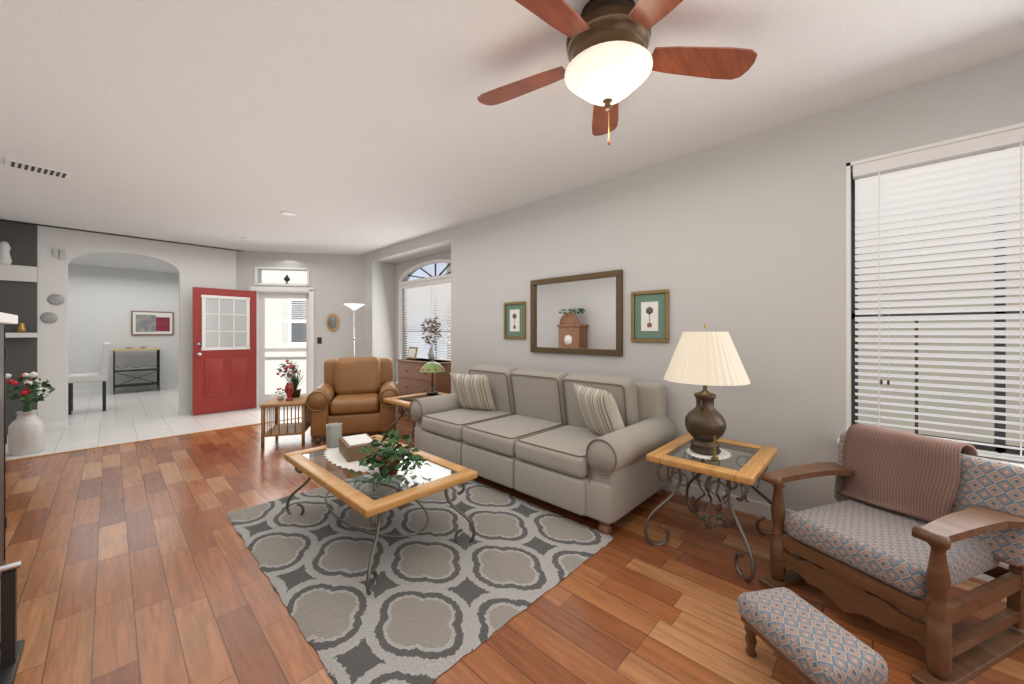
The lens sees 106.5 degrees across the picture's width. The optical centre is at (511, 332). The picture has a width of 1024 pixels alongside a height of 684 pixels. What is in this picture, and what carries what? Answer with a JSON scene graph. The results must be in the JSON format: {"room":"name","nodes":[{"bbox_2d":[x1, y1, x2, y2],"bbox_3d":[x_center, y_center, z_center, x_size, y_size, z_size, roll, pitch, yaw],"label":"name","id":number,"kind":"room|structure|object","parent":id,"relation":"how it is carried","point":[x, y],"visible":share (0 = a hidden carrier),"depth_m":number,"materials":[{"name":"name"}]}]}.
{"room":"living room","nodes":[
{"label":"living room","id":0,"kind":"room"},
{"bbox_2d":[68,264,178,389],"bbox_3d":[-9.076,-0.060,8.268,0.150,2.740,3.900,0,0,43],"label":"wall","id":1,"kind":"structure","parent":0,"point":[103,302],"depth_m":8.50,"materials":[{"name":"white paint"}]},
{"bbox_2d":[73,383,178,394],"bbox_3d":[-9.023,1.260,8.204,0.015,0.100,3.680,0,0,43],"label":"baseboard","id":2,"kind":"structure","parent":1,"relation":"attached to","point":[108,390],"depth_m":8.57,"materials":[{"name":"white wood"}]},
{"bbox_2d":[131,311,173,334],"bbox_3d":[-8.351,-0.220,8.889,0.037,0.550,0.720,0,0,43],"label":"framed picture","id":3,"kind":"object","parent":1,"relation":"attached to","point":[150,323],"visible":0.96,"depth_m":8.87,"materials":[{"name":"brown wood"}]},
{"bbox_2d":[37,225,235,426],"bbox_3d":[-5.706,-0.060,5.842,0.160,2.740,2.820,0,0,43],"label":"wall","id":4,"kind":"structure","parent":0,"point":[200,266],"depth_m":5.40,"materials":[{"name":"white paint"}]},
{"bbox_2d":[0,220,36,434],"bbox_3d":[-6.462,-0.060,4.920,0.012,2.740,0.440,0,0,43],"label":"wall","id":5,"kind":"structure","parent":4,"relation":"attached to","point":[18,299],"depth_m":4.97,"materials":[{"name":"grey paint"}]},
{"bbox_2d":[0,264,36,281],"bbox_3d":[-6.445,-0.770,4.903,0.060,0.200,0.440,0,0,43],"label":"shelf","id":6,"kind":"object","parent":5,"relation":"attached to","point":[18,273],"depth_m":4.93,"materials":[{"name":"white paint"}]},
{"bbox_2d":[0,241,11,264],"bbox_3d":[-6.462,-1.021,4.864,0.120,0.300,0.120,0,0,43],"label":"statue","id":7,"kind":"object","parent":6,"relation":"on","point":[5,256],"visible":0.85,"depth_m":4.84,"materials":[{"name":"white ceramic"}]},
{"bbox_2d":[6,333,36,337],"bbox_3d":[-6.394,0.030,4.855,0.200,0.060,0.440,0,0,43],"label":"shelf","id":8,"kind":"object","parent":5,"relation":"attached to","point":[14,335],"depth_m":4.85,"materials":[{"name":"white paint"}]},
{"bbox_2d":[17,322,25,332],"bbox_3d":[-6.325,-0.069,4.927,0.080,0.135,0.080,0,0,43],"label":"statue","id":9,"kind":"object","parent":8,"relation":"on","point":[21,327],"visible":1,"depth_m":4.91,"materials":[{"name":"gold metal"}]},
{"bbox_2d":[40,312,57,323],"bbox_3d":[-6.239,-0.200,5.149,0.016,0.156,0.156,0,0,43],"label":"plate","id":10,"kind":"object","parent":4,"relation":"attached to","point":[49,317],"visible":1,"depth_m":5.15,"materials":[{"name":"grey ceramic"}]},
{"bbox_2d":[47,294,64,304],"bbox_3d":[-6.198,-0.450,5.192,0.016,0.156,0.156,0,0,43],"label":"plate","id":11,"kind":"object","parent":4,"relation":"attached to","point":[55,299],"visible":1,"depth_m":5.19,"materials":[{"name":"grey ceramic"}]},
{"bbox_2d":[53,249,58,256],"bbox_3d":[-6.197,-1.090,5.191,0.024,0.100,0.050,0,0,43],"label":"door chime","id":12,"kind":"object","parent":4,"relation":"attached to","point":[55,252],"visible":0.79,"depth_m":5.19,"materials":[{"name":"grey paint"}]},
{"bbox_2d":[60,249,65,259],"bbox_3d":[-6.155,-1.070,5.234,0.024,0.140,0.050,0,0,43],"label":"door chime","id":13,"kind":"object","parent":4,"relation":"attached to","point":[62,254],"visible":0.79,"depth_m":5.22,"materials":[{"name":"grey paint"}]},
{"bbox_2d":[180,407,192,414],"bbox_3d":[-5.064,1.260,6.391,0.015,0.100,0.740,0,0,43],"label":"baseboard","id":14,"kind":"structure","parent":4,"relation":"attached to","point":[188,410],"depth_m":6.17,"materials":[{"name":"white"}]},
{"bbox_2d":[6,387,301,459],"bbox_3d":[-6.210,1.360,7.134,5.970,0.100,6.200,0,0,43],"label":"floor","id":15,"kind":"structure","parent":0,"point":[86,435],"depth_m":5.71,"materials":[{"name":"white tile"}]},
{"bbox_2d":[6,372,54,455],"bbox_3d":[-5.300,0.865,4.180,0.396,0.891,0.402,0,0,43],"label":"flowers","id":16,"kind":"object","parent":15,"relation":"on","point":[26,431],"visible":0.96,"depth_m":4.12,"materials":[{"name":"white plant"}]},
{"bbox_2d":[68,343,110,414],"bbox_3d":[-7.085,0.740,6.407,0.460,1.140,0.501,0,0,43],"label":"chair","id":17,"kind":"object","parent":15,"relation":"on","point":[102,375],"visible":0.85,"depth_m":6.36,"materials":[{"name":"white fabric"}]},
{"bbox_2d":[112,348,160,394],"bbox_3d":[-8.343,0.830,8.496,0.470,0.960,0.760,0,0,43],"label":"console table","id":18,"kind":"object","parent":15,"relation":"on","point":[148,369],"visible":1,"depth_m":8.42,"materials":[{"name":"grey metal"}]},
{"bbox_2d":[344,303,364,356],"bbox_3d":[-2.719,0.409,6.578,0.350,1.802,0.350,0,0,43],"label":"floor lamp","id":19,"kind":"object","parent":15,"relation":"on","point":[353,306],"visible":0.67,"depth_m":6.57,"materials":[{"name":"silver metal"}]},
{"bbox_2d":[236,251,361,389],"bbox_3d":[-3.797,-0.060,6.922,2.094,2.740,0.160,0,0,-10],"label":"wall","id":20,"kind":"structure","parent":0,"point":[336,282],"depth_m":6.92,"materials":[{"name":"grey paint"}]},
{"bbox_2d":[193,287,256,414],"bbox_3d":[-4.743,0.288,6.339,0.195,2.020,0.860,0,0,41],"label":"door","id":21,"kind":"structure","parent":20,"relation":"in","point":[224,349],"depth_m":6.30,"materials":[{"name":"red wood"}]},
{"bbox_2d":[250,266,313,406],"bbox_3d":[-4.087,0.074,6.855,1.040,2.472,0.174,0,0,-10],"label":"door frame","id":22,"kind":"structure","parent":20,"relation":"attached to","point":[310,291],"depth_m":6.82,"materials":[{"name":"white wood"}]},
{"bbox_2d":[261,270,306,283],"bbox_3d":[-4.101,-1.000,6.936,0.820,0.260,0.004,0,0,-10],"label":"window","id":23,"kind":"structure","parent":20,"relation":"in","point":[283,276],"depth_m":6.92,"materials":[{"name":"white"}]},
{"bbox_2d":[284,275,289,283],"bbox_3d":[-4.035,-0.965,6.851,0.100,0.182,0.102,0,0,43],"label":"ornament","id":24,"kind":"object","parent":23,"relation":"attached to","point":[286,278],"visible":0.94,"depth_m":6.83,"materials":[{"name":"black metal"}]},
{"bbox_2d":[259,293,308,405],"bbox_3d":[-4.098,0.295,6.921,0.860,2.030,0.030,0,0,-10],"label":"storm door","id":25,"kind":"structure","parent":20,"relation":"in","point":[263,397],"depth_m":6.90,"materials":[{"name":"white"}]},
{"bbox_2d":[317,337,321,343],"bbox_3d":[-3.473,0.140,6.888,0.075,0.115,0.018,0,0,-10],"label":"switch plate","id":26,"kind":"object","parent":20,"relation":"attached to","point":[319,340],"visible":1,"depth_m":6.89,"materials":[{"name":"brown"}]},
{"bbox_2d":[327,313,338,330],"bbox_3d":[-3.244,-0.190,6.912,0.200,0.325,0.024,0,0,-10],"label":"picture","id":27,"kind":"object","parent":20,"relation":"attached to","point":[332,322],"visible":0.92,"depth_m":6.90,"materials":[{"name":"brown wood"}]},
{"bbox_2d":[362,252,382,357],"bbox_3d":[-2.650,-0.060,7.064,0.690,2.740,0.200,0,0,43],"label":"wall","id":28,"kind":"structure","parent":0,"point":[372,309],"depth_m":6.85,"materials":[{"name":"grey paint"}]},
{"bbox_2d":[383,263,395,381],"bbox_3d":[-2.249,-0.060,7.131,0.200,2.740,0.450,0,0,43],"label":"wall","id":29,"kind":"structure","parent":0,"point":[389,310],"depth_m":6.99,"materials":[{"name":"grey paint"}]},
{"bbox_2d":[372,228,450,263],"bbox_3d":[-1.425,-1.350,6.212,2.260,0.160,0.650,0,0,43],"label":"wall","id":30,"kind":"structure","parent":0,"point":[439,242],"depth_m":5.97,"materials":[{"name":"grey paint"}]},
{"bbox_2d":[396,251,450,385],"bbox_3d":[-1.288,-0.060,6.357,2.660,2.740,0.150,0,0,43],"label":"wall","id":31,"kind":"structure","parent":0,"point":[402,268],"depth_m":7.01,"materials":[{"name":"grey paint"}]},
{"bbox_2d":[396,259,450,383],"bbox_3d":[-1.365,-0.135,6.290,1.980,2.110,0.105,0,0,43],"label":"window frame","id":32,"kind":"structure","parent":31,"relation":"in","point":[414,268],"depth_m":6.79,"materials":[{"name":"white wood"}]},
{"bbox_2d":[402,277,450,360],"bbox_3d":[-1.322,0.003,6.335,1.800,1.752,0.070,0,0,43],"label":"blinds","id":33,"kind":"object","parent":32,"relation":"attached to","point":[437,286],"visible":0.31,"depth_m":6.43,"materials":[{"name":"white plastic"}]},
{"bbox_2d":[404,263,450,358],"bbox_3d":[-1.272,-0.150,6.388,1.920,2.080,0.048,0,0,43],"label":"window","id":34,"kind":"structure","parent":31,"relation":"in","point":[447,266],"depth_m":6.57,"materials":[{"name":"grey"}]},
{"bbox_2d":[0,405,1023,683],"bbox_3d":[-0.460,1.360,2.297,9.030,0.100,4.900,0,0,43],"label":"floor","id":35,"kind":"structure","parent":0,"point":[140,563],"depth_m":1.92,"materials":[{"name":"brown wood"}]},
{"bbox_2d":[0,312,17,576],"bbox_3d":[-2.723,0.605,1.598,0.970,1.410,0.710,0,0,43],"label":"cabinet","id":36,"kind":"object","parent":35,"relation":"on","point":[5,318],"visible":0.96,"depth_m":2.08,"materials":[{"name":"dark paint"},{"name":"white paint"}]},
{"bbox_2d":[0,560,24,683],"bbox_3d":[-2.197,1.105,1.244,0.300,0.409,0.740,0,0,43],"label":"stand","id":37,"kind":"object","parent":35,"relation":"on","point":[11,647],"visible":0.96,"depth_m":1.48,"materials":[{"name":"black"}]},
{"bbox_2d":[6,417,301,460],"bbox_3d":[-3.941,1.307,5.188,0.030,0.006,4.300,0,0,43],"label":"threshold strip","id":38,"kind":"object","parent":35,"relation":"on","point":[134,441],"depth_m":4.54,"materials":[{"name":"brown wood"}]},
{"bbox_2d":[260,395,309,448],"bbox_3d":[-2.711,1.060,4.654,0.460,0.500,0.620,0,0,-18],"label":"table","id":39,"kind":"object","parent":35,"relation":"on","point":[271,426],"visible":0.85,"depth_m":4.44,"materials":[{"name":"brown wood"}]},
{"bbox_2d":[275,388,284,399],"bbox_3d":[-2.794,0.737,4.616,0.098,0.142,0.105,0,0,43],"label":"potted flowers","id":40,"kind":"object","parent":39,"relation":"on","point":[280,396],"visible":0.98,"depth_m":4.59,"materials":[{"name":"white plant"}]},
{"bbox_2d":[276,360,300,400],"bbox_3d":[-2.676,0.563,4.561,0.274,0.491,0.264,0,0,43],"label":"flower vase","id":41,"kind":"object","parent":39,"relation":"on","point":[289,388],"visible":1,"depth_m":4.54,"materials":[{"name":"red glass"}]},
{"bbox_2d":[287,373,307,397],"bbox_3d":[-2.750,0.626,4.833,0.321,0.363,0.361,0,0,43],"label":"spiky plant","id":42,"kind":"object","parent":39,"relation":"on","point":[296,391],"visible":0.75,"depth_m":4.79,"materials":[{"name":"green plant"}]},
{"bbox_2d":[306,357,398,443],"bbox_3d":[-2.034,0.820,5.019,1.040,0.980,0.928,0,0,-18],"label":"leather armchair","id":43,"kind":"object","parent":35,"relation":"on","point":[350,393],"visible":0.92,"depth_m":4.72,"materials":[{"name":"brown leather"}]},
{"bbox_2d":[382,392,446,446],"bbox_3d":[-1.025,1.034,4.447,0.593,0.569,0.743,0,0,43],"label":"end table","id":44,"kind":"object","parent":35,"relation":"on","point":[403,401],"visible":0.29,"depth_m":4.36,"materials":[{"name":"brown wood"}]},
{"bbox_2d":[420,360,444,393],"bbox_3d":[-0.987,0.544,4.742,0.310,0.408,0.310,0,0,43],"label":"lamp","id":45,"kind":"object","parent":44,"relation":"on","point":[432,366],"visible":1,"depth_m":4.67,"materials":[{"name":"green glass"}]},
{"bbox_2d":[226,480,614,683],"bbox_3d":[-0.705,1.299,2.599,2.211,0.014,1.652,0,0,43],"label":"rug","id":46,"kind":"object","parent":35,"relation":"on","point":[434,604],"visible":0.75,"depth_m":2.09,"materials":[{"name":"grey fabric"}]},
{"bbox_2d":[284,434,477,594],"bbox_3d":[-0.919,1.089,2.547,1.270,0.459,0.720,0,0,43],"label":"coffee table","id":47,"kind":"object","parent":46,"relation":"on","point":[364,498],"visible":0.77,"depth_m":2.26,"materials":[{"name":"brown wood"}]},
{"bbox_2d":[323,447,400,472],"bbox_3d":[-1.060,0.864,2.674,0.840,0.001,0.400,0,0,44],"label":"doily","id":48,"kind":"object","parent":47,"relation":"on","point":[335,456],"visible":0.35,"depth_m":2.55,"materials":[{"name":"white fabric"}]},
{"bbox_2d":[326,423,341,447],"bbox_3d":[-1.357,0.781,2.914,0.116,0.165,0.116,0,0,43],"label":"candle holder","id":49,"kind":"object","parent":48,"relation":"on","point":[333,432],"visible":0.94,"depth_m":2.87,"materials":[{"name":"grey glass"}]},
{"bbox_2d":[339,433,377,461],"bbox_3d":[-1.097,0.811,2.723,0.200,0.104,0.300,0,0,-34],"label":"box","id":50,"kind":"object","parent":48,"relation":"on","point":[350,447],"visible":0.73,"depth_m":2.62,"materials":[{"name":"brown wood"}]},
{"bbox_2d":[348,429,430,486],"bbox_3d":[-0.749,0.729,2.304,0.473,0.269,0.483,0,0,43],"label":"ivy plant","id":51,"kind":"object","parent":47,"relation":"on","point":[385,460],"visible":1,"depth_m":2.29,"materials":[{"name":"green plant"}]},
{"bbox_2d":[396,358,450,412],"bbox_3d":[-1.330,0.870,5.963,1.140,0.880,0.450,0,0,43],"label":"dresser","id":52,"kind":"object","parent":35,"relation":"on","point":[412,379],"visible":0.58,"depth_m":5.79,"materials":[{"name":"brown wood"}]},
{"bbox_2d":[407,347,417,358],"bbox_3d":[-1.622,0.327,6.223,0.260,0.200,0.020,0,-12,43],"label":"photo frame","id":53,"kind":"object","parent":52,"relation":"on","point":[412,352],"visible":1,"depth_m":6.20,"materials":[{"name":"gold metal"}]},
{"bbox_2d":[421,317,442,360],"bbox_3d":[-1.229,0.090,5.848,0.402,0.675,0.338,0,0,43],"label":"flower vase","id":54,"kind":"object","parent":52,"relation":"on","point":[431,354],"visible":0.96,"depth_m":5.82,"materials":[{"name":"grey"}]},
{"bbox_2d":[410,364,676,534],"bbox_3d":[0.123,0.834,3.522,2.370,0.953,1.020,0,0,43],"label":"sofa","id":55,"kind":"object","parent":35,"relation":"on","point":[585,444],"visible":0.96,"depth_m":3.04,"materials":[{"name":"beige fabric"}]},
{"bbox_2d":[644,433,777,581],"bbox_3d":[1.280,1.034,2.424,0.593,0.569,0.743,0,0,43],"label":"end table","id":56,"kind":"object","parent":35,"relation":"on","point":[746,464],"visible":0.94,"depth_m":2.32,"materials":[{"name":"brown wood"}]},
{"bbox_2d":[686,448,731,459],"bbox_3d":[1.238,0.755,2.409,0.260,0.001,0.320,0,0,44],"label":"doily","id":57,"kind":"object","parent":56,"relation":"on","point":[724,454],"visible":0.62,"depth_m":2.35,"materials":[{"name":"white fabric"}]},
{"bbox_2d":[664,325,749,454],"bbox_3d":[1.224,0.345,2.423,0.490,0.805,0.490,0,0,43],"label":"table lamp","id":58,"kind":"object","parent":57,"relation":"on","point":[704,359],"visible":0.98,"depth_m":2.31,"materials":[{"name":"beige fabric"}]},
{"bbox_2d":[711,435,718,460],"bbox_3d":[1.207,0.683,2.274,0.030,0.141,0.060,0,0,43],"label":"figurine","id":59,"kind":"object","parent":57,"relation":"on","point":[714,458],"visible":0.98,"depth_m":2.27,"materials":[{"name":"gold metal"}]},
{"bbox_2d":[737,587,887,683],"bbox_3d":[1.087,1.190,1.422,0.260,0.240,0.400,0,0,-12],"label":"footstool","id":60,"kind":"object","parent":35,"relation":"on","point":[807,642],"visible":1,"depth_m":1.35,"materials":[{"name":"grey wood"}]},
{"bbox_2d":[759,423,1023,683],"bbox_3d":[1.843,0.914,1.846,0.920,0.792,0.750,0,0,-20],"label":"armchair","id":61,"kind":"object","parent":35,"relation":"on","point":[907,521],"visible":1,"depth_m":1.68,"materials":[{"name":"brown wood"}]},
{"bbox_2d":[0,0,1023,273],"bbox_3d":[-3.006,-1.480,4.024,15.100,0.100,6.100,0,0,43],"label":"ceiling","id":62,"kind":"structure","parent":0,"point":[352,126],"depth_m":2.37,"materials":[{"name":"white paint"}]},
{"bbox_2d":[5,158,71,178],"bbox_3d":[-4.119,-1.422,3.330,0.200,0.016,0.360,0,0,35],"label":"ceiling vent","id":63,"kind":"object","parent":62,"relation":"in","point":[36,168],"visible":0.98,"depth_m":3.31,"materials":[{"name":"white metal"}]},
{"bbox_2d":[280,211,296,215],"bbox_3d":[-2.681,-1.427,4.584,0.170,0.006,0.170,0,0,43],"label":"recessed light","id":64,"kind":"object","parent":62,"relation":"attached to","point":[286,213],"depth_m":4.56,"materials":[{"name":"white"}]},
{"bbox_2d":[477,0,757,144],"bbox_3d":[0.390,-1.137,1.698,1.322,0.585,1.298,0,0,43],"label":"ceiling fan","id":65,"kind":"object","parent":62,"relation":"hanging from","point":[613,61],"visible":1,"depth_m":1.64,"materials":[{"name":"brown wood"}]},
{"bbox_2d":[451,52,1023,566],"bbox_3d":[1.698,-0.060,2.938,6.780,2.740,0.200,0,0,43],"label":"wall","id":66,"kind":"structure","parent":0,"point":[743,242],"depth_m":2.79,"materials":[{"name":"grey paint"}]},
{"bbox_2d":[504,301,525,338],"bbox_3d":[0.028,-0.140,4.366,0.330,0.420,0.025,0,0,43],"label":"picture","id":67,"kind":"object","parent":66,"relation":"attached to","point":[518,309],"visible":0.98,"depth_m":4.36,"materials":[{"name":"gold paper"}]},
{"bbox_2d":[513,313,515,328],"bbox_3d":[0.029,-0.136,4.367,0.060,0.178,0.004,0,0,43],"label":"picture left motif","id":68,"kind":"object","parent":67,"relation":"attached to","point":[514,317],"visible":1,"depth_m":4.37,"materials":[{"name":"brown paper"}]},
{"bbox_2d":[530,269,622,355],"bbox_3d":[0.601,-0.180,3.815,1.080,0.780,0.035,0,0,43],"label":"mirror","id":69,"kind":"object","parent":66,"relation":"attached to","point":[578,314],"visible":0.98,"depth_m":3.77,"materials":[{"name":"brown"}]},
{"bbox_2d":[631,289,668,341],"bbox_3d":[1.178,-0.140,3.275,0.330,0.440,0.025,0,0,43],"label":"picture","id":70,"kind":"object","parent":66,"relation":"attached to","point":[658,303],"visible":0.98,"depth_m":3.27,"materials":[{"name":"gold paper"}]},
{"bbox_2d":[646,307,652,326],"bbox_3d":[1.178,-0.136,3.276,0.060,0.178,0.004,0,0,43],"label":"picture right motif","id":71,"kind":"object","parent":70,"relation":"attached to","point":[649,310],"visible":1,"depth_m":3.27,"materials":[{"name":"brown paper"}]},
{"bbox_2d":[661,479,994,581],"bbox_3d":[1.625,1.260,2.860,6.780,0.100,0.015,0,0,43],"label":"baseboard","id":72,"kind":"structure","parent":66,"relation":"attached to","point":[756,508],"depth_m":2.81,"materials":[{"name":"white"}]},
{"bbox_2d":[837,122,1023,466],"bbox_3d":[2.832,-0.185,1.807,1.960,1.770,0.280,0,0,43],"label":"window","id":73,"kind":"structure","parent":66,"relation":"in","point":[854,417],"depth_m":2.30,"materials":[{"name":"grey"}]},
{"bbox_2d":[853,127,1023,461],"bbox_3d":[2.821,-0.194,1.796,1.820,1.716,0.070,0,0,43],"label":"window blind","id":74,"kind":"object","parent":73,"relation":"attached to","point":[978,177],"visible":0.94,"depth_m":2.16,"materials":[{"name":"white plastic"}]},
{"bbox_2d":[880,239,889,384],"bbox_3d":[2.249,-0.125,2.305,0.042,0.880,0.012,0,0,43],"label":"cord","id":75,"kind":"object","parent":74,"relation":"hanging from","point":[881,381],"visible":1,"depth_m":2.29,"materials":[{"name":"white fabric"}]},
{"label":"outside","id":76,"kind":"structure","parent":0,"visible":0},
{"bbox_2d":[447,145,1023,456],"bbox_3d":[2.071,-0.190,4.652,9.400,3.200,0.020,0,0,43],"label":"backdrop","id":77,"kind":"structure","parent":76,"point":[944,389],"depth_m":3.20,"materials":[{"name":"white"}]},
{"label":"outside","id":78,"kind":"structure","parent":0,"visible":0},
{"bbox_2d":[262,270,306,393],"bbox_3d":[-4.235,-0.190,7.709,3.000,3.200,1.360,0,0,-10],"label":"porch","id":79,"kind":"object","parent":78,"point":[270,301],"visible":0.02,"depth_m":8.24,"materials":[{"name":"white"}]}
]}

